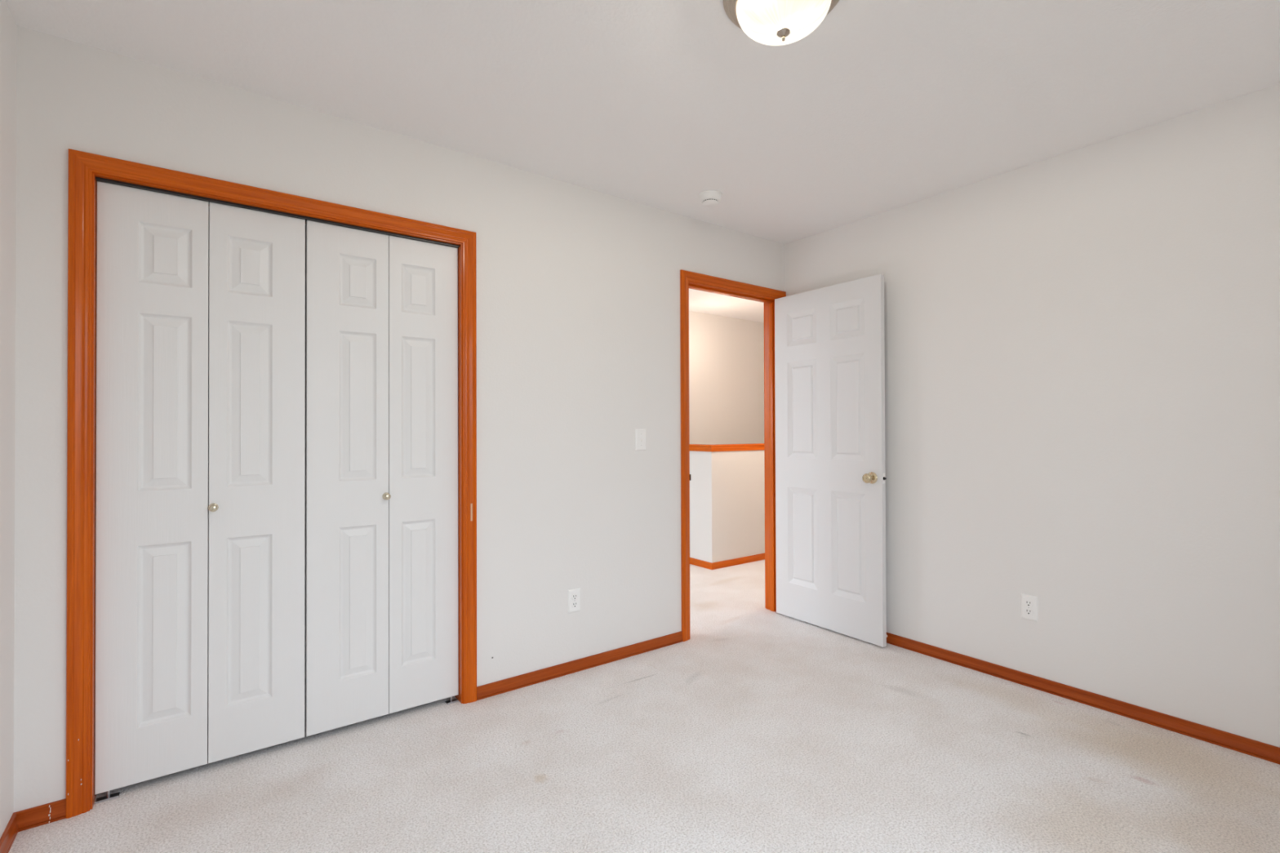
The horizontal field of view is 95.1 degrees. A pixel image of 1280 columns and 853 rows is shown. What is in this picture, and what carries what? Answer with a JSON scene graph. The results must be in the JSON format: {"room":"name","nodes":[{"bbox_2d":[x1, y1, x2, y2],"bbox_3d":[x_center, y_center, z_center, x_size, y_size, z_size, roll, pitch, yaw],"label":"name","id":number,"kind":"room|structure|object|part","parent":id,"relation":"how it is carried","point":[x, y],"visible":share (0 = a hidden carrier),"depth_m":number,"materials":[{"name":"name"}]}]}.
{"room":"empty bedroom","nodes":[
{"label":"empty bedroom","id":0,"kind":"room"},
{"bbox_2d":[0,0,17,838],"bbox_3d":[-1.053,-0.012,0.547,0.115,2.440,2.965,0,-1,-37],"label":"wall","id":1,"kind":"structure","parent":0,"point":[8,27],"depth_m":1.70,"materials":[{"name":"white paint"}]},
{"bbox_2d":[0,813,17,852],"bbox_3d":[-1.032,1.180,0.622,0.013,0.056,2.850,0,-1,-37],"label":"baseboard","id":2,"kind":"structure","parent":1,"relation":"attached to","point":[7,838],"depth_m":1.70,"materials":[{"name":"red wood"}]},
{"bbox_2d":[13,25,784,813],"bbox_3d":[-0.497,0.003,2.878,3.788,2.440,0.116,0,-1,-37],"label":"wall","id":3,"kind":"structure","parent":0,"point":[578,287],"depth_m":2.69,"materials":[{"name":"white paint"}]},
{"bbox_2d":[94,181,305,804],"bbox_3d":[-1.532,0.210,2.082,0.594,2.021,0.065,0,-1,-37],"label":"bifold door","id":4,"kind":"structure","parent":3,"relation":"in","point":[156,593],"depth_m":2.06,"materials":[{"name":"white paint"}]},
{"bbox_3d":[-1.659,0.196,2.001,0.294,1.994,0.030,0,-1,-37],"label":"door","id":5,"kind":"part","parent":4,"relation":"part of","materials":[{"name":"white paint"}]},
{"bbox_3d":[-1.511,0.288,2.074,0.030,0.030,0.028,0,-1,-37],"label":"knob","id":6,"kind":"part","parent":4,"relation":"part of","materials":[{"name":"gold metal"}]},
{"bbox_3d":[-1.420,0.197,2.179,0.299,1.994,0.030,0,-1,-37],"label":"door","id":7,"kind":"part","parent":4,"relation":"part of","materials":[{"name":"white paint"}]},
{"bbox_2d":[66,148,476,818],"bbox_3d":[-1.297,0.175,2.271,1.320,2.092,0.132,0,-1,-37],"label":"door frame","id":8,"kind":"structure","parent":3,"relation":"attached to","point":[86,169],"depth_m":1.88,"materials":[{"name":"orange wood"}]},
{"bbox_3d":[-1.771,0.174,1.848,0.054,2.092,0.016,0,-1,-37],"label":"casing","id":9,"kind":"part","parent":8,"relation":"part of","materials":[{"name":"orange wood"}]},
{"bbox_3d":[-1.266,-0.843,2.233,1.320,0.057,0.016,0,-1,-37],"label":"head casing","id":10,"kind":"part","parent":8,"relation":"part of","materials":[{"name":"orange wood"}]},
{"bbox_3d":[-0.757,0.176,2.601,0.060,2.092,0.016,0,-1,-37],"label":"casing","id":11,"kind":"part","parent":8,"relation":"part of","materials":[{"name":"orange wood"}]},
{"bbox_2d":[13,631,683,831],"bbox_3d":[-0.821,1.193,2.545,2.645,0.056,0.013,0,-1,-37],"label":"baseboard","id":12,"kind":"structure","parent":3,"relation":"attached to","point":[51,812],"depth_m":2.78,"materials":[{"name":"red wood"}]},
{"bbox_2d":[305,220,458,736],"bbox_3d":[-1.051,0.211,2.439,0.592,2.021,0.065,0,-1,-37],"label":"bifold door","id":13,"kind":"structure","parent":3,"relation":"in","point":[381,586],"depth_m":2.42,"materials":[{"name":"white paint"}]},
{"bbox_3d":[-1.175,0.197,2.361,0.299,1.994,0.030,0,-1,-37],"label":"door","id":14,"kind":"part","parent":13,"relation":"part of","materials":[{"name":"white paint"}]},
{"bbox_3d":[-1.046,0.289,2.419,0.030,0.030,0.028,0,-1,-37],"label":"knob","id":15,"kind":"part","parent":13,"relation":"part of","materials":[{"name":"gold metal"}]},
{"bbox_3d":[-0.937,0.198,2.538,0.291,1.994,0.030,0,-1,-37],"label":"door","id":16,"kind":"part","parent":13,"relation":"part of","materials":[{"name":"white paint"}]},
{"bbox_2d":[568,587,580,613],"bbox_3d":[-0.327,0.869,2.919,0.070,0.115,0.009,0,-1,-37],"label":"wall outlet","id":17,"kind":"object","parent":3,"relation":"attached to","point":[574,595],"visible":1,"depth_m":2.92,"materials":[{"name":"white plastic"}]},
{"bbox_2d":[571,601,577,608],"bbox_3d":[-0.325,0.888,2.917,0.034,0.028,0.003,0,-1,-37],"label":"receptacle","id":18,"kind":"object","parent":17,"relation":"attached to","point":[574,604],"depth_m":2.92,"materials":[{"name":"grey plastic"}]},
{"bbox_2d":[571,593,577,599],"bbox_3d":[-0.325,0.849,2.917,0.034,0.028,0.003,0,-1,-37],"label":"receptacle","id":19,"kind":"object","parent":17,"relation":"attached to","point":[574,596],"depth_m":2.92,"materials":[{"name":"grey plastic"}]},
{"bbox_2d":[635,428,645,450],"bbox_3d":[0.009,0.071,3.169,0.072,0.117,0.019,0,-1,-37],"label":"light switch","id":20,"kind":"object","parent":3,"relation":"attached to","point":[640,433],"visible":1,"depth_m":3.17,"materials":[{"name":"white plastic"}]},
{"bbox_2d":[680,269,786,641],"bbox_3d":[0.566,0.164,3.664,0.912,2.122,0.146,0,-1,-37],"label":"door frame","id":21,"kind":"structure","parent":3,"relation":"attached to","point":[688,279],"depth_m":3.66,"materials":[{"name":"orange wood"}]},
{"bbox_3d":[0.262,0.163,3.358,0.060,2.121,0.016,0,-1,-37],"label":"casing","id":22,"kind":"part","parent":21,"relation":"part of","materials":[{"name":"orange wood"}]},
{"bbox_3d":[0.601,-0.869,3.620,0.912,0.055,0.016,0,-1,-37],"label":"head casing","id":23,"kind":"part","parent":21,"relation":"part of","materials":[{"name":"orange wood"}]},
{"bbox_3d":[0.867,0.165,3.970,0.057,2.122,0.014,0,-1,-37],"label":"hall casing","id":24,"kind":"part","parent":21,"relation":"part of","materials":[{"name":"orange wood"}]},
{"bbox_2d":[774,273,886,647],"bbox_3d":[1.115,0.187,3.518,0.142,2.048,0.775,0,-1,-36],"label":"door","id":25,"kind":"structure","parent":21,"relation":"attached to","point":[829,353],"depth_m":3.47,"materials":[{"name":"white paint"}]},
{"bbox_3d":[1.267,0.286,3.240,0.062,0.066,0.066,0,-1,-36],"label":"knob","id":26,"kind":"part","parent":25,"relation":"part of","materials":[{"name":"gold metal"}]},
{"bbox_3d":[1.341,0.286,3.219,0.024,0.057,0.001,0,-1,-36],"label":"latch plate","id":27,"kind":"part","parent":25,"relation":"part of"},
{"bbox_2d":[5,0,1279,322],"bbox_3d":[1.014,-1.268,3.412,7.300,0.100,5.250,0,-1,-37],"label":"ceiling","id":28,"kind":"structure","parent":0,"point":[885,105],"depth_m":2.04,"materials":[{"name":"white paint"}]},
{"bbox_2d":[697,190,722,206],"bbox_3d":[0.370,-1.193,3.078,0.126,0.052,0.126,0,-1,-37],"label":"smoke detector","id":29,"kind":"object","parent":28,"relation":"attached to","point":[707,197],"visible":1,"depth_m":3.04,"materials":[{"name":"white plastic"}]},
{"bbox_2d":[723,0,839,45],"bbox_3d":[0.406,-1.160,1.656,0.338,0.138,0.338,0,-1,-37],"label":"ceiling light","id":30,"kind":"object","parent":28,"relation":"attached to","point":[766,22],"visible":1,"depth_m":1.63,"materials":[{"name":"white glass"}]},
{"bbox_2d":[8,559,1279,852],"bbox_3d":[1.022,1.272,3.393,7.300,0.100,5.250,0,-1,-37],"label":"floor","id":31,"kind":"structure","parent":0,"point":[763,730],"depth_m":2.06,"materials":[{"name":"carpet"}]},
{"bbox_2d":[688,311,764,444],"bbox_3d":[0.233,0.023,5.902,5.180,2.440,0.100,0,-1,-37],"label":"wall","id":32,"kind":"structure","parent":0,"point":[726,353],"depth_m":6.36,"materials":[{"name":"white paint"}]},
{"bbox_2d":[689,449,764,563],"bbox_3d":[1.482,0.722,6.231,2.779,1.037,0.851,0,-1,-37],"label":"wall","id":33,"kind":"structure","parent":0,"point":[727,488],"depth_m":5.22,"materials":[{"name":"white paint"}]},
{"bbox_2d":[689,443,764,451],"bbox_3d":[1.479,0.195,6.225,2.793,0.058,0.865,0,-1,-37],"label":"wall cap","id":34,"kind":"object","parent":33,"relation":"on","point":[749,446],"visible":0.45,"depth_m":5.22,"materials":[{"name":"orange wood"}]},
{"bbox_2d":[689,553,764,569],"bbox_3d":[1.483,1.212,6.218,2.792,0.056,0.864,0,-1,-37],"label":"baseboard","id":35,"kind":"structure","parent":33,"relation":"attached to","point":[722,564],"depth_m":5.20,"materials":[{"name":"orange wood"}]},
{"bbox_2d":[784,83,1279,747],"bbox_3d":[1.896,-0.006,2.737,0.115,2.440,2.965,0,-1,-37],"label":"wall","id":36,"kind":"structure","parent":0,"point":[1082,346],"depth_m":2.52,"materials":[{"name":"white paint"}]},
{"bbox_2d":[1020,593,1038,622],"bbox_3d":[1.818,0.846,2.735,0.009,0.115,0.070,0,-1,-37],"label":"wall outlet","id":37,"kind":"object","parent":36,"relation":"attached to","point":[1028,602],"visible":1,"depth_m":2.73,"materials":[{"name":"white plastic"}]},
{"bbox_2d":[1024,608,1032,615],"bbox_3d":[1.816,0.866,2.734,0.003,0.028,0.034,0,-1,-37],"label":"receptacle","id":38,"kind":"object","parent":37,"relation":"attached to","point":[1028,611],"depth_m":2.73,"materials":[{"name":"grey plastic"}]},
{"bbox_2d":[1024,600,1032,607],"bbox_3d":[1.816,0.827,2.734,0.003,0.028,0.034,0,-1,-37],"label":"receptacle","id":39,"kind":"object","parent":37,"relation":"attached to","point":[1028,603],"depth_m":2.73,"materials":[{"name":"grey plastic"}]},
{"bbox_2d":[886,632,1279,764],"bbox_3d":[1.819,1.186,2.729,0.013,0.056,2.832,0,-1,-37],"label":"baseboard","id":40,"kind":"structure","parent":36,"relation":"attached to","point":[1261,750],"depth_m":2.50,"materials":[{"name":"red wood"}]}
]}

